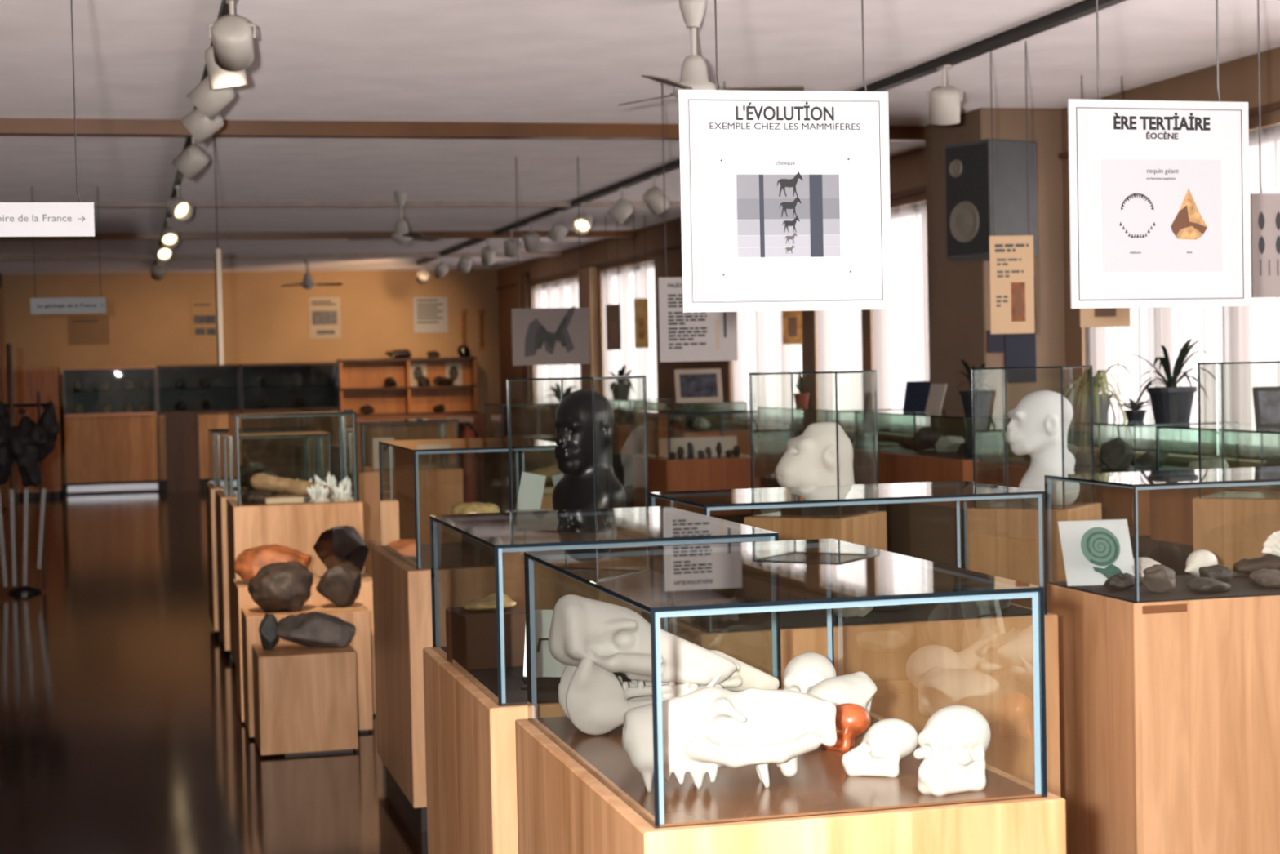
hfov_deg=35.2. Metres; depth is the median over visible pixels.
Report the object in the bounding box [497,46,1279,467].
wall
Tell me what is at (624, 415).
stone
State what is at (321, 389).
display case
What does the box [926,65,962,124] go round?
track spotlight
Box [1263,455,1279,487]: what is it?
stone
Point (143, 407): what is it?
mineral
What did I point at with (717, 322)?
picture
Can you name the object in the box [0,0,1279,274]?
ceiling
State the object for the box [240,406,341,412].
countertop
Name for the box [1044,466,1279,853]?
display case
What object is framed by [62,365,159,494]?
display case
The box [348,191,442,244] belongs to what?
ceiling fan
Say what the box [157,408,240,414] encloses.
countertop
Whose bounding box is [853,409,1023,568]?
display case
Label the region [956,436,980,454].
stone
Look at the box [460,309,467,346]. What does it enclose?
wall strip
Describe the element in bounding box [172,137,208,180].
track spotlight
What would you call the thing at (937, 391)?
card
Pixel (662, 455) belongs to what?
tray
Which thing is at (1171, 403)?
potted plant
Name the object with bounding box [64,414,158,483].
cabinet
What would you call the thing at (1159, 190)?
hanging sign
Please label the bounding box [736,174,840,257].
print
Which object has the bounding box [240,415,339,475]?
cabinet
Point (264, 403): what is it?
mineral
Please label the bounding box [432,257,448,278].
track spotlight
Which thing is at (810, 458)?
bust
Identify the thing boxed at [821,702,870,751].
skull
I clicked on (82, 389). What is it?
glass shelf
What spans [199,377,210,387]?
mineral
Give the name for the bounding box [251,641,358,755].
plinth block
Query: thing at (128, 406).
mineral
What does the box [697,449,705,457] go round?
fossil
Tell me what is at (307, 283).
ceiling fan
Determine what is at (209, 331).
picture
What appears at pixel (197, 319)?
picture
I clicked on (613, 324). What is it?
picture
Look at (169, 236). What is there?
track spotlight
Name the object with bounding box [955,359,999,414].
potted plant
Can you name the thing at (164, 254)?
track spotlight
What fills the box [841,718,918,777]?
skull
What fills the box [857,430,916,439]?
window
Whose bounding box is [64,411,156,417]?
countertop
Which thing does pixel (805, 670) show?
skull
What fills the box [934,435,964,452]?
stone
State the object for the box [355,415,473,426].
countertop
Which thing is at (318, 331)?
picture
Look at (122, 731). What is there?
floor
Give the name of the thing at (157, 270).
track spotlight
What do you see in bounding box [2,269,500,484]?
wall
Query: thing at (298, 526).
display case
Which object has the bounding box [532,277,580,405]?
sheer curtain
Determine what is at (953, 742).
skull
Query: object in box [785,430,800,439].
stone
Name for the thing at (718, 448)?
fossil
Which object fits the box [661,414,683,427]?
stone
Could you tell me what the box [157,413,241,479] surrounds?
cabinet
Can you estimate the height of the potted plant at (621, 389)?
0.317 m
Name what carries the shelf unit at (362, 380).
on the floor
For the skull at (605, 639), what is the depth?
3.75 m
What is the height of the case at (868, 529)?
1.565 m
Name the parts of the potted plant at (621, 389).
pot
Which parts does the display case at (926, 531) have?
glass, glass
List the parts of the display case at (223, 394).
panel, panel, panel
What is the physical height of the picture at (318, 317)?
0.200 m
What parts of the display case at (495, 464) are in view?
glass, glass, glass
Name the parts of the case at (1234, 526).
glass, glass, glass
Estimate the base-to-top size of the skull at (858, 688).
0.105 m
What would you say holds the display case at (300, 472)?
on the floor
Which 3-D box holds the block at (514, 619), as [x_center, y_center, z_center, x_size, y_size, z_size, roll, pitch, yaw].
[-0.356,0.488,4.691,0.150,0.125,0.180,-2,2,-20]
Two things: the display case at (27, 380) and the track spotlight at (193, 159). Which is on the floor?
the display case at (27, 380)
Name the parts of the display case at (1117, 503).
glass, glass, glass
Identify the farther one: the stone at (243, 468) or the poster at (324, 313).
the poster at (324, 313)
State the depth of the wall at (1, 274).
27.96 m
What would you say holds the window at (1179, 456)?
in the wall at (1238, 77)
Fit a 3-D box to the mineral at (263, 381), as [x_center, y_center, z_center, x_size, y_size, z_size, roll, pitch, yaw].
[-5.299,-0.636,28.424,0.131,0.125,0.122,0,2,32]
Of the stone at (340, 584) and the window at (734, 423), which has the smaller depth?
the stone at (340, 584)
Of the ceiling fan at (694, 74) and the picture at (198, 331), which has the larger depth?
the picture at (198, 331)
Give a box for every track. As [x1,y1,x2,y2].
[152,0,229,265]
[416,0,1126,265]
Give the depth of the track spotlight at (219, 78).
8.10 m
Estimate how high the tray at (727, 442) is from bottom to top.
0.140 m
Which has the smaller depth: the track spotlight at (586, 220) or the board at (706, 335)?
the board at (706, 335)
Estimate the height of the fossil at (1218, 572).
0.053 m
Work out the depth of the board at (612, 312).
19.52 m
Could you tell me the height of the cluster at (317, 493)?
0.108 m
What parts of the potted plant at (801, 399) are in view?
pot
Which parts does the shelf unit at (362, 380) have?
shelf, panel, shelf, shelf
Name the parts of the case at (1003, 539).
glass, glass, glass, glass, glass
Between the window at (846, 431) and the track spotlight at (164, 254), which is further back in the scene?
the track spotlight at (164, 254)
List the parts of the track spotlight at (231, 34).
stem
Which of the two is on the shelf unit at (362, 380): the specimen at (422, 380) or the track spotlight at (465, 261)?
the specimen at (422, 380)
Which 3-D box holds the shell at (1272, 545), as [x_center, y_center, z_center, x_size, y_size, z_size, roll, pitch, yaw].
[1.971,0.362,6.160,0.178,0.093,0.045,-2,2,-24]
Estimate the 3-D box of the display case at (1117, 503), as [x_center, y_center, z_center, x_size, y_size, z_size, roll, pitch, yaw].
[2.234,0.608,9.775,0.560,1.290,1.700,-2,2,-14]
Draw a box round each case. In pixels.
[4,366,62,498]
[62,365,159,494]
[155,364,241,491]
[205,426,317,638]
[214,430,332,658]
[226,409,364,665]
[239,361,341,479]
[294,408,352,487]
[355,417,463,577]
[371,436,560,831]
[422,506,784,853]
[482,401,561,512]
[502,375,657,615]
[515,537,1066,853]
[605,396,674,507]
[631,400,750,457]
[632,408,760,546]
[641,480,1060,796]
[744,369,887,551]
[754,404,915,514]
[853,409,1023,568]
[966,364,1102,608]
[975,414,1239,563]
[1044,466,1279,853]
[1149,422,1279,575]
[1192,360,1279,572]
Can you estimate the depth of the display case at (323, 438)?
11.46 m
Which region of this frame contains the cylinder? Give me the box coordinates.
[460,422,477,502]
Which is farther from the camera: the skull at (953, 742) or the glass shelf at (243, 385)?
the glass shelf at (243, 385)
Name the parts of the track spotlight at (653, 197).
stem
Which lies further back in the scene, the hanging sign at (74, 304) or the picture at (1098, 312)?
the hanging sign at (74, 304)
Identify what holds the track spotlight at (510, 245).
attached to the track at (1085, 7)
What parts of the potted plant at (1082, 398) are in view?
pot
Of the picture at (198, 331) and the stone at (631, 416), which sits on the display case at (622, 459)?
the stone at (631, 416)
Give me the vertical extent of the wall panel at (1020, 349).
0.620 m
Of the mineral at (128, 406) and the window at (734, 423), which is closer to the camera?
the window at (734, 423)
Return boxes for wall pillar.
[924,107,1066,453]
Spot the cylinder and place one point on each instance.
(468, 460)
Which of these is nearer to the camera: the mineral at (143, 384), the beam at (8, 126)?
the beam at (8, 126)
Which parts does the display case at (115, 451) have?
panel, panel, panel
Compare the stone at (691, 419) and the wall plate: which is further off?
the stone at (691, 419)
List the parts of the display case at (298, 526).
glass, glass, glass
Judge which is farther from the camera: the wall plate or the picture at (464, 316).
the picture at (464, 316)
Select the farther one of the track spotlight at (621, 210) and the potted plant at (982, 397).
the track spotlight at (621, 210)
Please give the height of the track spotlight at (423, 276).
0.284 m
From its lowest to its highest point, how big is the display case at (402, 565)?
1.325 m
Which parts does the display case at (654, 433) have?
glass, glass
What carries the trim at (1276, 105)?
attached to the wall at (1238, 77)
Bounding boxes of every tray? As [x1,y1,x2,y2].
[658,435,742,457]
[659,453,742,457]
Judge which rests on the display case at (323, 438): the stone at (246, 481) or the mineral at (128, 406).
the stone at (246, 481)
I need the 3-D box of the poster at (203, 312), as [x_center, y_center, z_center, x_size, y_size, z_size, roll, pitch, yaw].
[-6.195,-1.518,28.723,0.370,0.580,0.008,-2,2,-14]
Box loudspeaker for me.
[945,138,1037,260]
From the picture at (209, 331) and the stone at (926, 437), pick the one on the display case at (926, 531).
the stone at (926, 437)
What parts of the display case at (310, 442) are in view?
glass, glass, glass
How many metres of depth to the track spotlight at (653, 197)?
15.01 m
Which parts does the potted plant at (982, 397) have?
pot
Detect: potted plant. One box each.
[545,382,579,407]
[608,364,636,398]
[793,373,809,406]
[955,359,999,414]
[1063,364,1137,454]
[1106,396,1151,421]
[1120,338,1220,425]
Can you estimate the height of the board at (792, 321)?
1.318 m
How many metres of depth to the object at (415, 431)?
20.07 m
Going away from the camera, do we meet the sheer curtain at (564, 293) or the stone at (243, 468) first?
the stone at (243, 468)
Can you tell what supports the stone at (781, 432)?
on the display case at (768, 452)
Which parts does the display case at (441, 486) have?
glass, glass, glass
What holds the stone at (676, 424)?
on the display case at (654, 433)
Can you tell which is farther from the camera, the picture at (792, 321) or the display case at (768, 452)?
the picture at (792, 321)
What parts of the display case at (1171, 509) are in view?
glass, glass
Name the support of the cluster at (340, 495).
on the display case at (298, 526)
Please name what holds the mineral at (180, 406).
on the countertop
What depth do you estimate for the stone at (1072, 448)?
10.02 m
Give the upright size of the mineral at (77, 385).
0.130 m
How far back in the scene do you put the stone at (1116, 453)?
9.42 m
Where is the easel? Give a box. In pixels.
[520,628,527,689]
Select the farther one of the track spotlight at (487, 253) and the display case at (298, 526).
the track spotlight at (487, 253)
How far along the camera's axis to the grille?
11.11 m
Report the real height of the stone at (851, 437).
0.082 m
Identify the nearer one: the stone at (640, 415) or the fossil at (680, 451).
the fossil at (680, 451)
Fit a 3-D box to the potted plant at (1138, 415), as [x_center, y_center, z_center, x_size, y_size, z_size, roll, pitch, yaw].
[2.296,-0.086,9.421,0.279,0.115,0.179,-1,2,6]
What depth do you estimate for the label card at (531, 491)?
7.49 m
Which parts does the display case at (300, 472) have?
glass, glass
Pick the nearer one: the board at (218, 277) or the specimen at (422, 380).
the board at (218, 277)
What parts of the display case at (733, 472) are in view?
glass, glass, glass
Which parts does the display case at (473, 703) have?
glass, glass, glass, glass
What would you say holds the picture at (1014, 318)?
attached to the board at (1011, 280)
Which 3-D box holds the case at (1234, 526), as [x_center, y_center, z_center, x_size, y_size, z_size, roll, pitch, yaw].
[2.272,0.541,7.429,0.370,1.565,0.370,0,2,31]
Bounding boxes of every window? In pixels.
[524,406,537,409]
[648,413,656,418]
[716,344,803,430]
[842,427,864,435]
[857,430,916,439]
[1077,445,1268,466]
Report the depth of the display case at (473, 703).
4.42 m
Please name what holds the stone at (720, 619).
on the display case at (922, 660)
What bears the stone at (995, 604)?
on the display case at (922, 660)
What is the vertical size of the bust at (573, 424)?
0.451 m
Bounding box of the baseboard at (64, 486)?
[61,480,159,491]
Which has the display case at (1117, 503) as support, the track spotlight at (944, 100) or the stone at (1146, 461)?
the stone at (1146, 461)
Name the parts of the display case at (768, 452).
glass, glass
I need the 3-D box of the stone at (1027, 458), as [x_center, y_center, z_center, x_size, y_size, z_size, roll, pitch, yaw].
[2.015,0.107,10.318,0.132,0.136,0.175,-2,2,-18]
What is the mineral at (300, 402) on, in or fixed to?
on the countertop
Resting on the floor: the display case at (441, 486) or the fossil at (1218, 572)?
the display case at (441, 486)
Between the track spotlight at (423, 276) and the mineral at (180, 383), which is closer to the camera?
the track spotlight at (423, 276)
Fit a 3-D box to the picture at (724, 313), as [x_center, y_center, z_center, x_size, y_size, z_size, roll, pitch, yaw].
[0.439,-0.527,10.418,0.015,0.130,0.001,-2,2,-14]
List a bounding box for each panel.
[164,413,199,492]
[1004,275,1036,382]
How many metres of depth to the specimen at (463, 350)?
29.22 m
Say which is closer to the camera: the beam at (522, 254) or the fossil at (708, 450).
the fossil at (708, 450)
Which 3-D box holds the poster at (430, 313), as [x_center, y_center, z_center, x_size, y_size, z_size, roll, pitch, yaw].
[-3.062,-1.640,29.520,0.500,0.520,0.008,-2,2,-14]
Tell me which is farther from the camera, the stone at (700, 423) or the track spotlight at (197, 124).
the stone at (700, 423)
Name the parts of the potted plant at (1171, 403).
pot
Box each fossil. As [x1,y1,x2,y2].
[450,502,500,514]
[502,592,516,608]
[670,452,675,457]
[676,446,684,457]
[687,441,693,457]
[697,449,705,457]
[705,446,711,457]
[715,441,722,456]
[725,449,733,456]
[733,445,740,455]
[1103,572,1134,589]
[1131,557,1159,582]
[1140,564,1175,592]
[1186,577,1231,592]
[1198,564,1232,582]
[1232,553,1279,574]
[1248,568,1279,587]
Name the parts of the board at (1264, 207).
printed stem, printed stem, printed stem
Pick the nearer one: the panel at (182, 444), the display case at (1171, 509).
the display case at (1171, 509)
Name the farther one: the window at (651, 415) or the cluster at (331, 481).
the window at (651, 415)
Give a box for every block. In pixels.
[233,573,375,721]
[240,601,373,737]
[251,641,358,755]
[264,496,304,504]
[445,607,525,667]
[505,508,553,512]
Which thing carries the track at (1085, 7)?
attached to the ceiling
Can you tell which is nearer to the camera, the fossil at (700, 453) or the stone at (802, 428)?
the stone at (802, 428)
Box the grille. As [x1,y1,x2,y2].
[945,142,989,256]
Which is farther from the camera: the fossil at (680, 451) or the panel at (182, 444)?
the panel at (182, 444)
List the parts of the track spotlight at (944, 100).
stem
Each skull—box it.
[565,594,736,735]
[622,686,836,791]
[709,649,779,692]
[783,652,836,693]
[806,671,876,714]
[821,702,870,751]
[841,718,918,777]
[912,705,991,795]
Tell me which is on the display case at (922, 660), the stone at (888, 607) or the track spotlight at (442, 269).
the stone at (888, 607)
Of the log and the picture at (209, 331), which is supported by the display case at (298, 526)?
the log
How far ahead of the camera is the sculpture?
14.98 m
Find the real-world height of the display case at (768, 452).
1.290 m
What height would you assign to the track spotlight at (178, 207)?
0.267 m
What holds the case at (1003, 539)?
on the floor
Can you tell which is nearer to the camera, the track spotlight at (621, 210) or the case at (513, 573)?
the case at (513, 573)
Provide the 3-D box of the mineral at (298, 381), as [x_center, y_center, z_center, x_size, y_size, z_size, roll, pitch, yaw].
[-4.809,-0.643,28.534,0.131,0.112,0.138,-1,2,17]
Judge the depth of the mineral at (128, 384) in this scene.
27.92 m
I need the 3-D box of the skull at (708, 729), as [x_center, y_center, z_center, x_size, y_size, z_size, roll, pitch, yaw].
[0.156,0.501,3.296,0.338,0.162,0.245,-1,2,22]
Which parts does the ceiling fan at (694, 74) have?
blade, blade, down rod, motor, blade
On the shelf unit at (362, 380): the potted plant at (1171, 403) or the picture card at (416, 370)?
the picture card at (416, 370)
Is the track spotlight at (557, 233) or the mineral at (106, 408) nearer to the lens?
the track spotlight at (557, 233)
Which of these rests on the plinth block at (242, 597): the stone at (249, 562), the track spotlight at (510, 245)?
the stone at (249, 562)
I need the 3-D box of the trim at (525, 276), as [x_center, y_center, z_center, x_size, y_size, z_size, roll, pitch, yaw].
[-1.544,-0.664,27.646,0.060,2.900,0.350,-2,2,-14]
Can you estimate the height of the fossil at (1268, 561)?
0.084 m
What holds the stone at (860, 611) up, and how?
on the display case at (922, 660)
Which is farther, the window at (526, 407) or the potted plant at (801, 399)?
the window at (526, 407)
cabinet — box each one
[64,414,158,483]
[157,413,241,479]
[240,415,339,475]
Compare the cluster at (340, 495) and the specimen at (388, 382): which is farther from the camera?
the specimen at (388, 382)
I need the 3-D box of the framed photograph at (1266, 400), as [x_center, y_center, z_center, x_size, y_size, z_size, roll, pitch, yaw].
[2.598,-0.082,8.301,0.160,0.170,0.099,-1,2,-4]
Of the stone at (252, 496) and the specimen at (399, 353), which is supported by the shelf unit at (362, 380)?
the specimen at (399, 353)
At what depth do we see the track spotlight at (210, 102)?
8.97 m
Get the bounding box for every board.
[213,137,224,365]
[511,156,590,365]
[604,215,621,350]
[633,215,648,347]
[657,81,737,362]
[782,311,802,344]
[989,40,1035,333]
[1079,75,1130,327]
[1249,0,1279,297]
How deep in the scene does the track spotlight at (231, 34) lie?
7.54 m
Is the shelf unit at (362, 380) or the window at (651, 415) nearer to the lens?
the window at (651, 415)
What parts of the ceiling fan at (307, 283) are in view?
blade, motor, blade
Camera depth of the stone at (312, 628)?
8.57 m
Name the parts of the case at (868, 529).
glass, glass, glass, glass, glass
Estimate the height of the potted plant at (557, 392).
0.478 m
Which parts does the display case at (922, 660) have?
glass, glass, glass, glass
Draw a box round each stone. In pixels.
[234,544,311,581]
[239,462,267,484]
[240,489,271,503]
[243,469,277,490]
[247,560,313,612]
[258,613,279,649]
[276,611,355,647]
[312,524,368,573]
[315,563,360,607]
[613,408,626,422]
[617,410,632,422]
[627,413,634,422]
[633,408,648,423]
[653,413,664,426]
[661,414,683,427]
[671,419,682,428]
[679,414,697,429]
[692,417,711,430]
[695,613,738,624]
[737,611,767,617]
[774,423,796,439]
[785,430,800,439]
[800,422,813,434]
[833,605,873,617]
[845,433,855,444]
[872,604,911,611]
[897,435,913,448]
[911,426,943,450]
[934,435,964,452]
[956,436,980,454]
[974,598,1011,610]
[982,432,1005,456]
[1022,453,1031,462]
[1066,443,1078,456]
[1074,451,1104,466]
[1099,437,1132,469]
[1130,448,1168,471]
[1187,458,1229,469]
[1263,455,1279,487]
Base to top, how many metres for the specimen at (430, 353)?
0.098 m
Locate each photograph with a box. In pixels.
[674,368,723,402]
[1252,386,1279,427]
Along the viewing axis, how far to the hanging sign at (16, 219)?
5.37 m
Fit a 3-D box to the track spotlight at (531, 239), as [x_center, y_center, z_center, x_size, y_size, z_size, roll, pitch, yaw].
[-1.052,-1.847,19.622,0.176,0.302,0.188,-2,2,-14]
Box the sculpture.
[0,343,60,594]
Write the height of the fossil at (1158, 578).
0.080 m
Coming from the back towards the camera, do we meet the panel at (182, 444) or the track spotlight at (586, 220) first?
the panel at (182, 444)
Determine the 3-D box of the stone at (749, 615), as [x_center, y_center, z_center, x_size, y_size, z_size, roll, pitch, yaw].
[0.301,0.485,5.455,0.107,0.056,0.133,0,2,24]
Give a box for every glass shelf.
[73,388,150,391]
[156,386,231,390]
[239,384,337,387]
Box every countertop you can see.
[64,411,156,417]
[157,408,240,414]
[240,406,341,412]
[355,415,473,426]
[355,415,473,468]
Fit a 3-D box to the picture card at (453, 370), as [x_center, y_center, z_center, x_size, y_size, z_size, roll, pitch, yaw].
[-2.714,-0.775,29.429,0.240,0.340,0.011,-2,2,-14]
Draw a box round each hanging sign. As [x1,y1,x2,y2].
[0,0,94,236]
[30,186,106,314]
[678,0,892,312]
[1067,0,1250,308]
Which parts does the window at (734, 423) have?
sill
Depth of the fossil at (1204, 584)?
5.76 m
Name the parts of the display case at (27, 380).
door, door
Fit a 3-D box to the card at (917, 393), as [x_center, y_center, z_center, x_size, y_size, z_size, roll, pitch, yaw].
[1.668,-0.184,12.074,0.160,0.180,0.110,0,2,36]
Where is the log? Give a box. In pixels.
[250,473,332,497]
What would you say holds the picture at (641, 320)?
attached to the board at (641, 305)
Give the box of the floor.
[0,480,484,853]
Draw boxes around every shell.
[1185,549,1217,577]
[1261,530,1279,556]
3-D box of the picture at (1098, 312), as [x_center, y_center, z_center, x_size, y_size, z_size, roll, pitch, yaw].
[2.423,-0.641,10.510,0.125,0.132,0.001,-2,2,-14]
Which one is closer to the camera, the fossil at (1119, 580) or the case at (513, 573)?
the fossil at (1119, 580)
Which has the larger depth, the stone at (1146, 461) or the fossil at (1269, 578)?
the stone at (1146, 461)
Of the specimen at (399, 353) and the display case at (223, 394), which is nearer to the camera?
the display case at (223, 394)
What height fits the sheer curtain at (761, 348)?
1.605 m
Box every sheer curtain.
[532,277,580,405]
[601,261,657,413]
[733,311,802,424]
[816,309,863,429]
[872,201,929,432]
[1084,124,1279,457]
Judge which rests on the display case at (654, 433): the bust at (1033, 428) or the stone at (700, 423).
the stone at (700, 423)
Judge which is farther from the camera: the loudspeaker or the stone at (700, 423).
the stone at (700, 423)
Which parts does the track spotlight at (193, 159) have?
stem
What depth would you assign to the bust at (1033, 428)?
7.12 m
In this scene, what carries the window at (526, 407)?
in the wall at (1238, 77)
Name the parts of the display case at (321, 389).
panel, panel, panel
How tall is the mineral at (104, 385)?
0.123 m
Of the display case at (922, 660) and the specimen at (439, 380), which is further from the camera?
the specimen at (439, 380)
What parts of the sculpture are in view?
post, hanging rail, post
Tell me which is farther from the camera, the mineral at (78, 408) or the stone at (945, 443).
the mineral at (78, 408)
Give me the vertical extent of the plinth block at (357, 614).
0.540 m
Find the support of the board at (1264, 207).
hanging from the ceiling
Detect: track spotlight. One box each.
[150,259,164,279]
[155,244,172,262]
[159,217,178,248]
[166,185,192,221]
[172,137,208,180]
[180,107,223,144]
[186,75,235,120]
[204,45,247,89]
[208,0,255,71]
[416,262,429,284]
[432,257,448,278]
[457,247,472,272]
[480,238,496,266]
[503,229,520,257]
[522,222,540,252]
[546,211,568,244]
[573,202,593,235]
[607,187,633,225]
[642,175,670,215]
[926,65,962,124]
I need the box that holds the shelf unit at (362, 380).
[336,356,484,479]
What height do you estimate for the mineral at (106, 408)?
0.119 m
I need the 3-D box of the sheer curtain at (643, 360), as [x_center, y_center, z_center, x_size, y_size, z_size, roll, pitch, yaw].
[-0.126,-0.961,22.219,0.048,1.605,2.390,-2,2,-14]
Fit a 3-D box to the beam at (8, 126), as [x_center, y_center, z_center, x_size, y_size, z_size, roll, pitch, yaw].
[-1.134,-1.749,11.901,6.980,0.085,0.100,-2,2,-14]
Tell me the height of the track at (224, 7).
0.032 m
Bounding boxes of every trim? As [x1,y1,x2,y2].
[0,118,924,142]
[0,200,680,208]
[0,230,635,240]
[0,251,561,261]
[495,101,1279,289]
[520,271,533,435]
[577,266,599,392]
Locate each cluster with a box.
[290,478,311,498]
[306,480,331,502]
[314,471,347,498]
[332,478,354,501]
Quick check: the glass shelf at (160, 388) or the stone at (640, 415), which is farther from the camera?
the glass shelf at (160, 388)
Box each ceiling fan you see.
[280,258,342,288]
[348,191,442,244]
[617,0,804,106]
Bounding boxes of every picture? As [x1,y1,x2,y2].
[193,315,215,324]
[195,328,204,335]
[206,328,215,334]
[311,311,337,324]
[316,329,334,334]
[462,315,466,345]
[480,315,483,347]
[610,321,617,342]
[638,317,644,338]
[715,320,719,349]
[723,311,726,337]
[787,316,796,336]
[1011,282,1025,321]
[1094,308,1116,316]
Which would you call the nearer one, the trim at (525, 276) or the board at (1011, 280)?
the board at (1011, 280)
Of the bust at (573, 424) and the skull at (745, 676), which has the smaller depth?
the skull at (745, 676)
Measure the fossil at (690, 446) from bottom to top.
0.116 m
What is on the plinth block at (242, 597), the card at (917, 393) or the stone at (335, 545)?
the stone at (335, 545)
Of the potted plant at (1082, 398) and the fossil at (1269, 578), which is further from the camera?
the potted plant at (1082, 398)
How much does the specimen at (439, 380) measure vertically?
0.144 m
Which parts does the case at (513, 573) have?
glass, glass, glass, glass, glass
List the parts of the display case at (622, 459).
glass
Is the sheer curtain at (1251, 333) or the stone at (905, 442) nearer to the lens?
the sheer curtain at (1251, 333)
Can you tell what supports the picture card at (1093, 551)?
on the display case at (1169, 701)
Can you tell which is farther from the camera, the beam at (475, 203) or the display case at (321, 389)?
the display case at (321, 389)
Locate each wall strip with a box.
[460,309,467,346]
[478,309,485,351]
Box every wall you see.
[0,272,4,359]
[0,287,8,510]
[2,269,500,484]
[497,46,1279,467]
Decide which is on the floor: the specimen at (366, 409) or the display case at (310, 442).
the display case at (310, 442)
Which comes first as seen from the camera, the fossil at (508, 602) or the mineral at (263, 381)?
the fossil at (508, 602)
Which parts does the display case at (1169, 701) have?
glass, glass, glass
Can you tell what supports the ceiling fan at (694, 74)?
hanging from the ceiling
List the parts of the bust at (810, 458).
board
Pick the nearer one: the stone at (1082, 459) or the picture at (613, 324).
the stone at (1082, 459)
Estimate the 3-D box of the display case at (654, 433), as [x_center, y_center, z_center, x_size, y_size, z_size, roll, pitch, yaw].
[0.414,0.429,16.894,0.560,1.290,1.700,-2,2,-14]
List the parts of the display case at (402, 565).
glass, glass, glass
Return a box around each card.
[373,437,394,468]
[409,362,426,386]
[445,361,462,385]
[515,471,546,510]
[902,381,930,411]
[924,383,948,412]
[1057,519,1134,586]
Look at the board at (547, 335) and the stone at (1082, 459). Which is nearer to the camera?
the stone at (1082, 459)
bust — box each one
[551,389,626,510]
[775,422,866,515]
[1004,390,1079,505]
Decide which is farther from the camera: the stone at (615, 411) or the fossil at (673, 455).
the stone at (615, 411)
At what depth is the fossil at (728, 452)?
14.85 m
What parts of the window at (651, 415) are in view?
sill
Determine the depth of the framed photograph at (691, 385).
16.41 m
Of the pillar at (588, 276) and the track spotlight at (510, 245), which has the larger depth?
the pillar at (588, 276)
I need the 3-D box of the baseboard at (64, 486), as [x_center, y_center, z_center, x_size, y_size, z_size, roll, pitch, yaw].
[-5.413,0.779,28.980,6.980,0.100,0.020,-2,2,-14]
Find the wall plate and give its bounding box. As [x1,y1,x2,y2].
[986,329,1004,353]
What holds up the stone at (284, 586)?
on the plinth block at (357, 614)
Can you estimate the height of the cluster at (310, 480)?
0.115 m
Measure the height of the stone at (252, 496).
0.072 m
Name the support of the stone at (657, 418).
on the display case at (654, 433)
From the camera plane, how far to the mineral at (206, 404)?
28.19 m
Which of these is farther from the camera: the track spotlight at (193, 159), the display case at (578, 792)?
the track spotlight at (193, 159)
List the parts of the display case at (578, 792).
glass, glass, glass, glass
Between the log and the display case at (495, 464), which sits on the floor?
the display case at (495, 464)
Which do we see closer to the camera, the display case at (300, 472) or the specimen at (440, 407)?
the display case at (300, 472)
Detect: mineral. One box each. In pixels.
[72,381,80,390]
[73,404,83,413]
[99,381,111,390]
[100,404,111,413]
[124,379,133,389]
[124,401,133,412]
[138,380,148,389]
[138,403,149,411]
[173,400,186,410]
[175,378,184,388]
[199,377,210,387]
[201,400,210,409]
[259,377,266,386]
[260,399,267,408]
[294,377,305,385]
[295,398,304,407]
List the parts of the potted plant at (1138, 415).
pot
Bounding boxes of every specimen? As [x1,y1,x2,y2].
[359,404,374,413]
[384,376,396,386]
[385,349,412,358]
[417,375,430,386]
[426,351,440,357]
[432,375,454,385]
[432,404,444,412]
[457,345,471,356]
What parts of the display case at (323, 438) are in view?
glass, glass, glass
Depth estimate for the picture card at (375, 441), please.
14.14 m
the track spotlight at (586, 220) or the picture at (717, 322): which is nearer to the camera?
the picture at (717, 322)
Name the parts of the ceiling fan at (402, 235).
blade, down rod, motor, blade, blade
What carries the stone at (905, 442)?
on the display case at (926, 531)
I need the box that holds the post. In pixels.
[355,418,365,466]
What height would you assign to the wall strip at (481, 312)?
0.620 m
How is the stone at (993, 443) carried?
on the display case at (926, 531)
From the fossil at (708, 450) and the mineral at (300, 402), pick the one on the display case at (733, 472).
the fossil at (708, 450)
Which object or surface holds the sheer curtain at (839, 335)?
hanging from the window at (846, 431)
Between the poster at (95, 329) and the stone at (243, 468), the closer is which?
the stone at (243, 468)
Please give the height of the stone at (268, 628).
0.155 m
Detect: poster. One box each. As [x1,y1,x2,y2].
[67,315,109,345]
[191,299,217,341]
[307,297,341,338]
[413,297,448,333]

